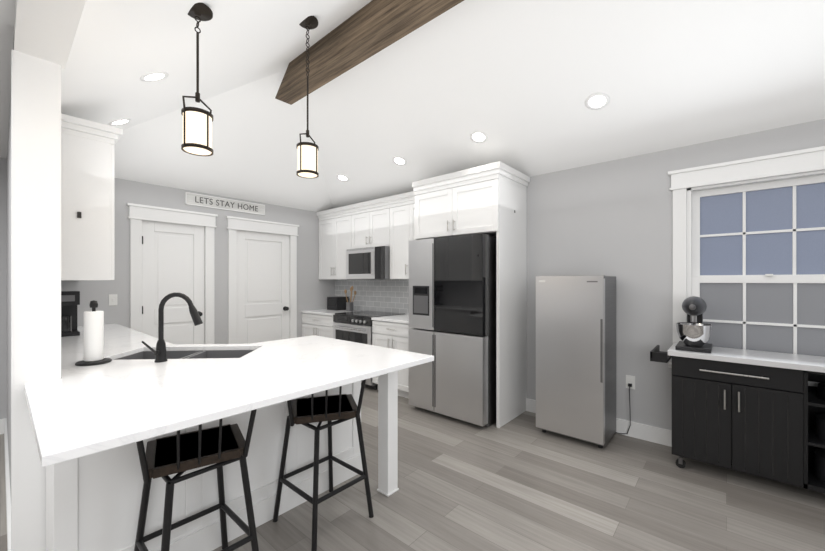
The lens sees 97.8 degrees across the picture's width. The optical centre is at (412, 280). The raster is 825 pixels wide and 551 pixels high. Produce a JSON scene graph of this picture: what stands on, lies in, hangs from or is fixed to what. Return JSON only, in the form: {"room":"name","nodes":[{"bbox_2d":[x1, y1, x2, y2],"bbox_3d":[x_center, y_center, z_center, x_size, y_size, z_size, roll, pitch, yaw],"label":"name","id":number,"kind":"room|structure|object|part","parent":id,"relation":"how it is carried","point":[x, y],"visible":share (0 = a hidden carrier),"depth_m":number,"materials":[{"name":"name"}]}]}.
{"room":"kitchen","nodes":[
{"label":"kitchen","id":0,"kind":"room"},
{"bbox_2d":[0,0,14,158],"bbox_3d":[-1.430,-1.150,-0.704,8.430,0.120,3.060,0,0,41],"label":"ceiling","id":1,"kind":"structure","parent":0,"point":[7,12],"depth_m":1.81,"materials":[{"name":"paint"}]},
{"bbox_2d":[7,0,85,550],"bbox_3d":[-0.387,0.100,0.492,8.430,2.500,0.167,0,0,41],"label":"wall","id":2,"kind":"structure","parent":0,"point":[44,34],"depth_m":1.58,"materials":[{"name":"paint"}]},
{"bbox_2d":[2,418,10,550],"bbox_3d":[-2.692,1.285,2.391,2.400,0.130,0.015,0,0,41],"label":"baseboard","id":3,"kind":"structure","parent":2,"relation":"attached to","point":[4,421],"depth_m":2.15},
{"bbox_2d":[61,126,116,279],"bbox_3d":[-2.393,-0.490,2.556,0.607,0.970,0.333,0,0,41],"label":"upper cabinet","id":4,"kind":"object","parent":2,"relation":"attached to","point":[87,199],"depth_m":2.37,"materials":[{"name":"white wood"}]},
{"bbox_2d":[0,158,334,418],"bbox_3d":[-3.484,0.125,3.444,0.120,2.450,6.610,0,0,41],"label":"wall","id":5,"kind":"structure","parent":0,"point":[314,291],"depth_m":4.04,"materials":[{"name":"paint"}]},
{"bbox_2d":[0,419,1,433],"bbox_3d":[-4.607,1.285,2.055,0.015,0.130,3.040,0,0,41],"label":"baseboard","id":6,"kind":"structure","parent":5,"relation":"attached to","point":[0,419],"depth_m":3.17,"materials":[{"name":"white wood"}]},
{"bbox_2d":[109,294,116,305],"bbox_3d":[-3.125,0.198,3.757,0.009,0.115,0.070,0,0,41],"label":"switch plate","id":7,"kind":"object","parent":5,"relation":"attached to","point":[112,299],"visible":1,"depth_m":3.75,"materials":[{"name":"white plastic"}]},
{"bbox_2d":[127,203,217,343],"bbox_3d":[-2.781,0.260,4.204,0.142,2.180,0.900,0,0,41],"label":"door frame","id":8,"kind":"structure","parent":5,"relation":"attached to","point":[138,213],"depth_m":4.11,"materials":[{"name":"white wood"}]},
{"bbox_2d":[142,220,203,343],"bbox_3d":[-2.752,0.332,4.176,0.115,2.012,0.632,0,0,41],"label":"door leaf","id":9,"kind":"structure","parent":5,"relation":"in","point":[172,257],"depth_m":4.19,"materials":[{"name":"white wood"}]},
{"bbox_2d":[185,192,264,214],"bbox_3d":[-2.365,-0.980,4.617,0.022,0.144,0.970,0,0,41],"label":"sign","id":10,"kind":"object","parent":5,"relation":"attached to","point":[190,199],"visible":0.98,"depth_m":4.57,"materials":[{"name":"white wood"}]},
{"bbox_2d":[195,196,257,210],"bbox_3d":[-2.356,-0.981,4.612,0.003,0.073,0.767,0,0,41],"label":"lettering","id":11,"kind":"object","parent":10,"relation":"attached to","point":[226,203],"visible":1,"depth_m":4.57},
{"bbox_2d":[226,216,298,343],"bbox_3d":[-2.074,0.260,5.014,0.142,2.180,1.030,0,0,41],"label":"door frame","id":12,"kind":"structure","parent":5,"relation":"attached to","point":[234,224],"depth_m":4.84,"materials":[{"name":"white wood"}]},
{"bbox_2d":[237,230,288,343],"bbox_3d":[-2.044,0.332,4.988,0.115,2.012,0.758,0,0,41],"label":"door leaf","id":13,"kind":"structure","parent":5,"relation":"in","point":[262,287],"depth_m":4.99,"materials":[{"name":"white wood"}]},
{"bbox_2d":[0,387,824,550],"bbox_3d":[-0.264,1.380,0.648,8.650,0.060,6.830,0,0,41],"label":"floor","id":14,"kind":"structure","parent":0,"point":[522,482],"depth_m":2.19,"materials":[{"name":"grey wood"}]},
{"bbox_2d":[46,421,219,550],"bbox_3d":[-1.404,0.912,1.796,0.583,0.875,0.590,0,0,41],"label":"base cabinet","id":15,"kind":"object","parent":14,"relation":"on","point":[93,503],"depth_m":1.54,"materials":[{"name":"white wood"}]},
{"bbox_2d":[24,317,433,468],"bbox_3d":[-1.730,0.460,2.684,3.516,0.030,1.630,0,0,41],"label":"countertop","id":16,"kind":"structure","parent":15,"relation":"on","point":[150,387],"depth_m":1.59,"materials":[{"name":"white stone"}]},
{"bbox_2d":[61,291,79,336],"bbox_3d":[-2.865,0.264,2.951,0.242,0.360,0.180,0,0,41],"label":"coffee maker","id":17,"kind":"object","parent":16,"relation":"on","point":[70,301],"visible":0.65,"depth_m":2.92,"materials":[{"name":"black plastic"}]},
{"bbox_2d":[75,300,111,365],"bbox_3d":[-1.728,0.274,1.952,0.152,0.340,0.152,0,0,41],"label":"paper towel","id":18,"kind":"object","parent":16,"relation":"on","point":[93,336],"visible":1,"depth_m":1.92,"materials":[{"name":"white paper"}]},
{"bbox_2d":[141,293,202,362],"bbox_3d":[-1.316,0.254,1.967,0.208,0.381,0.254,0,0,41],"label":"faucet","id":19,"kind":"object","parent":16,"relation":"on","point":[161,356],"depth_m":1.98,"materials":[{"name":"black metal"}]},
{"bbox_3d":[-0.158,0.912,2.321,0.102,0.875,0.102,0,0,41],"label":"post","id":20,"kind":"part","parent":16,"relation":"part of","materials":[{"name":"white wood"}]},
{"bbox_2d":[134,409,258,550],"bbox_3d":[-0.918,0.926,1.516,0.481,0.847,0.465,0,0,41],"label":"stool","id":21,"kind":"object","parent":14,"relation":"on","point":[220,446],"visible":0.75,"depth_m":1.52,"materials":[{"name":"black metal"}]},
{"bbox_2d":[220,397,311,545],"bbox_3d":[-1.085,0.912,2.161,0.583,0.875,0.660,0,0,41],"label":"base cabinet","id":22,"kind":"object","parent":14,"relation":"on","point":[263,459],"depth_m":2.03,"materials":[{"name":"white wood"}]},
{"bbox_2d":[302,313,334,337],"bbox_3d":[-1.168,0.912,5.397,0.796,0.875,0.618,0,0,41],"label":"base cabinet","id":23,"kind":"object","parent":14,"relation":"on","point":[312,323],"depth_m":5.16,"materials":[{"name":"white wood"}]},
{"bbox_2d":[301,309,368,316],"bbox_3d":[-1.173,0.460,5.391,0.796,0.030,0.633,0,0,41],"label":"countertop","id":24,"kind":"structure","parent":23,"relation":"on","point":[324,312],"depth_m":5.30,"materials":[{"name":"white stone"}]},
{"bbox_2d":[327,297,348,308],"bbox_3d":[-1.158,0.344,5.579,0.240,0.199,0.235,0,0,41],"label":"toaster","id":25,"kind":"object","parent":24,"relation":"on","point":[332,302],"depth_m":5.48,"materials":[{"name":"black metal"}]},
{"bbox_2d":[273,379,373,550],"bbox_3d":[-0.493,0.926,1.996,0.521,0.847,0.520,0,0,41],"label":"stool","id":26,"kind":"object","parent":14,"relation":"on","point":[340,408],"visible":0.88,"depth_m":1.99,"materials":[{"name":"black metal"}]},
{"bbox_2d":[312,381,362,497],"bbox_3d":[-0.767,0.912,2.526,0.583,0.875,0.590,0,0,41],"label":"base cabinet","id":27,"kind":"object","parent":14,"relation":"on","point":[345,441],"depth_m":2.41,"materials":[{"name":"white wood"}]},
{"bbox_2d":[332,310,404,389],"bbox_3d":[-0.607,0.893,4.851,0.758,0.913,0.675,0,0,41],"label":"range","id":28,"kind":"object","parent":14,"relation":"on","point":[355,326],"visible":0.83,"depth_m":4.62,"materials":[{"name":"silver metal"}]},
{"bbox_2d":[372,321,410,398],"bbox_3d":[-0.034,0.912,4.408,0.677,0.875,0.618,0,0,41],"label":"base cabinet","id":29,"kind":"object","parent":14,"relation":"on","point":[388,334],"depth_m":4.15,"materials":[{"name":"white wood"}]},
{"bbox_2d":[371,313,408,324],"bbox_3d":[-0.039,0.460,4.402,0.677,0.030,0.633,0,0,41],"label":"countertop","id":30,"kind":"structure","parent":29,"relation":"on","point":[403,319],"depth_m":4.27,"materials":[{"name":"white stone"}]},
{"bbox_2d":[409,233,495,426],"bbox_3d":[0.536,0.461,3.786,0.886,1.779,0.748,0,0,41],"label":"fridge","id":31,"kind":"object","parent":14,"relation":"on","point":[452,304],"visible":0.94,"depth_m":3.41,"materials":[{"name":"silver metal"}]},
{"bbox_2d":[536,275,615,447],"bbox_3d":[1.442,0.653,3.174,0.546,1.394,0.452,0,0,41],"label":"freezer","id":32,"kind":"object","parent":14,"relation":"on","point":[575,357],"visible":1,"depth_m":2.98,"materials":[{"name":"silver metal"}]},
{"bbox_2d":[650,343,824,493],"bbox_3d":[2.330,0.925,2.432,1.165,0.850,0.431,0,0,41],"label":"cart","id":33,"kind":"object","parent":14,"relation":"on","point":[758,413],"visible":1,"depth_m":2.34,"materials":[{"name":"wood"}]},
{"bbox_2d":[675,296,712,352],"bbox_3d":[2.071,0.305,2.647,0.213,0.387,0.348,0,0,41],"label":"mixer","id":34,"kind":"object","parent":33,"relation":"on","point":[694,331],"visible":1,"depth_m":2.56,"materials":[{"name":"black plastic"}]},
{"bbox_2d":[61,0,824,211],"bbox_3d":[0.766,-1.487,1.843,8.468,0.814,3.513,0,0,41],"label":"ceiling","id":35,"kind":"structure","parent":0,"point":[518,82],"depth_m":2.58,"materials":[{"name":"paint"}]},
{"bbox_2d":[108,119,131,125],"bbox_3d":[-2.406,-1.308,2.962,0.164,0.078,0.149,0,0,41],"label":"recessed light","id":36,"kind":"object","parent":35,"relation":"in","point":[118,122],"visible":1,"depth_m":2.96,"materials":[{"name":"white plastic"}]},
{"bbox_2d":[140,72,167,81],"bbox_3d":[-1.652,-1.308,2.305,0.164,0.078,0.149,0,0,41],"label":"recessed light","id":37,"kind":"object","parent":35,"relation":"in","point":[152,76],"visible":1,"depth_m":2.30,"materials":[{"name":"white plastic"}]},
{"bbox_2d":[181,3,212,155],"bbox_3d":[-1.024,-0.956,1.716,0.132,0.677,0.143,0,0,41],"label":"pendant light","id":38,"kind":"object","parent":35,"relation":"hanging from","point":[197,131],"visible":0.94,"depth_m":1.69,"materials":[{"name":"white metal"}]},
{"bbox_2d":[296,16,318,177],"bbox_3d":[-0.648,-1.130,2.224,0.132,0.956,0.143,0,0,41],"label":"pendant light","id":39,"kind":"object","parent":35,"relation":"hanging from","point":[307,159],"visible":1,"depth_m":2.19,"materials":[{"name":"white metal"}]},
{"bbox_2d":[336,174,348,181],"bbox_3d":[-0.897,-1.325,4.630,0.164,0.058,0.157,0,0,41],"label":"recessed light","id":40,"kind":"object","parent":35,"relation":"in","point":[341,177],"visible":1,"depth_m":4.62,"materials":[{"name":"white plastic"}]},
{"bbox_2d":[275,0,463,104],"bbox_3d":[1.327,-1.673,0.959,6.460,0.275,0.150,0,0,41],"label":"ceiling beam","id":41,"kind":"structure","parent":35,"relation":"attached to","point":[369,29],"depth_m":2.38,"materials":[{"name":"brown wood"}]},
{"bbox_2d":[392,156,406,165],"bbox_3d":[-0.144,-1.325,3.973,0.164,0.058,0.157,0,0,41],"label":"recessed light","id":42,"kind":"object","parent":35,"relation":"in","point":[398,160],"visible":1,"depth_m":3.97,"materials":[{"name":"white plastic"}]},
{"bbox_2d":[470,131,487,142],"bbox_3d":[0.610,-1.325,3.316,0.164,0.058,0.157,0,0,41],"label":"recessed light","id":43,"kind":"object","parent":35,"relation":"in","point":[477,137],"visible":1,"depth_m":3.31,"materials":[{"name":"white plastic"}]},
{"bbox_2d":[585,93,609,109],"bbox_3d":[1.363,-1.325,2.658,0.164,0.058,0.157,0,0,41],"label":"recessed light","id":44,"kind":"object","parent":35,"relation":"in","point":[596,101],"visible":1,"depth_m":2.65,"materials":[{"name":"white plastic"}]},
{"bbox_2d":[368,119,824,429],"bbox_3d":[1.904,0.125,3.209,8.550,2.450,0.120,0,0,41],"label":"wall","id":45,"kind":"structure","parent":0,"point":[612,218],"depth_m":3.13,"materials":[{"name":"paint"}]},
{"bbox_2d":[318,209,372,280],"bbox_3d":[-1.047,-0.502,5.490,0.857,0.958,0.318,0,0,41],"label":"upper cabinet","id":46,"kind":"object","parent":45,"relation":"attached to","point":[335,230],"depth_m":5.38,"materials":[{"name":"white wood"}]},
{"bbox_2d":[353,205,388,248],"bbox_3d":[-0.480,-0.716,4.996,0.768,0.530,0.318,0,0,41],"label":"upper cabinet","id":47,"kind":"object","parent":45,"relation":"attached to","point":[371,225],"depth_m":4.85,"materials":[{"name":"white wood"}]},
{"bbox_2d":[346,246,389,278],"bbox_3d":[-0.528,-0.236,4.941,0.760,0.422,0.437,0,0,41],"label":"microwave","id":48,"kind":"object","parent":47,"relation":"attached to","point":[368,263],"visible":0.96,"depth_m":4.74,"materials":[{"name":"silver metal"}]},
{"bbox_2d":[334,279,446,317],"bbox_3d":[-0.424,0.211,5.151,2.241,0.467,0.010,0,0,41],"label":"backsplash","id":49,"kind":"structure","parent":45,"relation":"attached to","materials":[{"name":"tile"}]},
{"bbox_2d":[385,201,404,280],"bbox_3d":[-0.065,-0.502,4.633,0.459,0.958,0.318,0,0,41],"label":"upper cabinet","id":50,"kind":"object","parent":45,"relation":"attached to","point":[396,208],"depth_m":4.54,"materials":[{"name":"white wood"}]},
{"bbox_2d":[405,197,412,280],"bbox_3d":[0.170,-0.502,4.429,0.397,0.958,0.318,0,0,41],"label":"upper cabinet","id":51,"kind":"object","parent":45,"relation":"attached to","point":[408,204],"depth_m":4.41,"materials":[{"name":"white wood"}]},
{"bbox_2d":[413,173,527,240],"bbox_3d":[0.605,-0.718,3.850,1.002,0.526,0.618,0,0,41],"label":"upper cabinet","id":52,"kind":"object","parent":45,"relation":"attached to","point":[490,199],"depth_m":3.55,"materials":[{"name":"white wood"}]},
{"bbox_2d":[526,398,671,446],"bbox_3d":[3.133,1.285,2.047,5.170,0.130,0.015,0,0,41],"label":"baseboard","id":53,"kind":"structure","parent":45,"relation":"attached to","point":[658,435],"depth_m":3.07,"materials":[{"name":"white wood"}]},
{"bbox_2d":[615,375,634,433],"bbox_3d":[1.818,1.085,3.168,0.235,0.524,0.052,0,0,41],"label":"electrical outlet","id":54,"kind":"object","parent":45,"relation":"attached to","point":[630,382],"visible":0.83,"depth_m":3.12,"materials":[{"name":"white plastic"}]},
{"bbox_2d":[668,146,824,386],"bbox_3d":[2.563,-0.050,2.588,1.180,1.680,0.170,0,0,41],"label":"window","id":55,"kind":"structure","parent":45,"relation":"in","point":[758,266],"depth_m":2.65,"materials":[{"name":"white wood"}]}
]}

